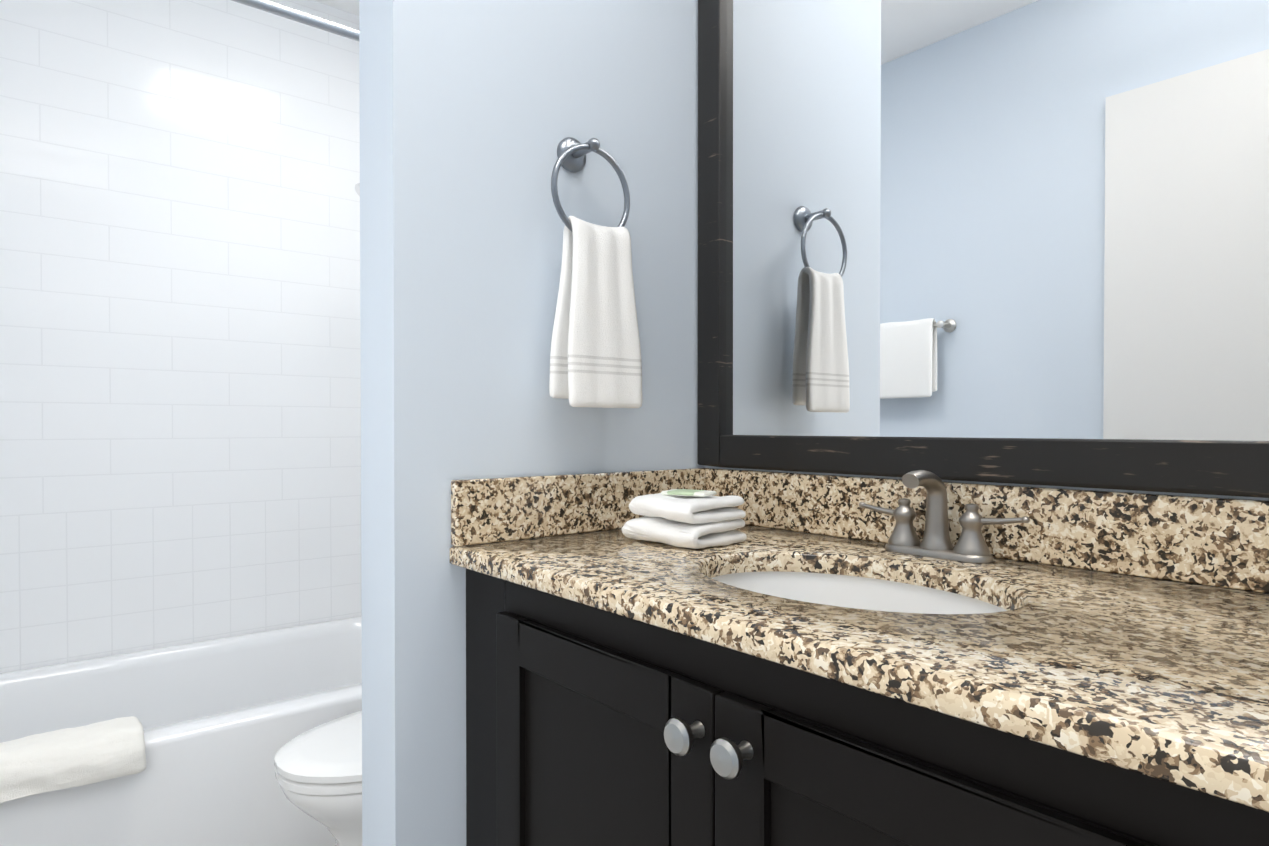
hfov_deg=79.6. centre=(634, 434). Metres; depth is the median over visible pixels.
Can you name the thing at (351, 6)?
ceiling
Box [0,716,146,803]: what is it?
towel
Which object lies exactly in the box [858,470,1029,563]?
faucet
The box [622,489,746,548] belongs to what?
folded towel
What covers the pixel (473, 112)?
wall
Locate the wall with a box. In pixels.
[359,0,704,845]
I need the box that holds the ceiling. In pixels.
[314,0,358,15]
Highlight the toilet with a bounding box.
[274,711,361,845]
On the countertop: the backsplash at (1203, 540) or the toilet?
the backsplash at (1203, 540)
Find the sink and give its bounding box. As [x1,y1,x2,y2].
[674,552,1053,627]
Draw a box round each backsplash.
[451,468,705,543]
[706,468,1268,591]
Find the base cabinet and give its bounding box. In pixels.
[450,556,1268,845]
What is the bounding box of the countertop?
[450,524,1268,783]
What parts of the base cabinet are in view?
door, vanity door knob, vanity door knob, door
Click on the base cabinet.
(591, 720)
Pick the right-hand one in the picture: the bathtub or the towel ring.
the towel ring
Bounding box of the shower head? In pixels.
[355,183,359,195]
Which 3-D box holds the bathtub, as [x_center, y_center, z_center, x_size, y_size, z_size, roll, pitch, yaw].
[-1.234,0.826,1.865,1.722,0.400,0.759,-1,1,-40]
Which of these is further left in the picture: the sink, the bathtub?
the bathtub
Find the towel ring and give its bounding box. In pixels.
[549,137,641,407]
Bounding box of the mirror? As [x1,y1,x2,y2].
[698,0,1268,499]
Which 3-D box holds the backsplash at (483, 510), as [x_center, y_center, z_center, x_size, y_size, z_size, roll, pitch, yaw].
[-0.061,0.109,1.243,0.512,0.094,0.018,-1,1,-40]
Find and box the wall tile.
[0,0,361,672]
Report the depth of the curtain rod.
1.75 m
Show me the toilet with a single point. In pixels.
(318, 773)
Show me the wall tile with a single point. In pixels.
(180, 403)
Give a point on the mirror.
(1000, 240)
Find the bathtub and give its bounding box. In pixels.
[0,616,361,845]
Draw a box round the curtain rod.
[231,0,358,41]
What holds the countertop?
on the base cabinet

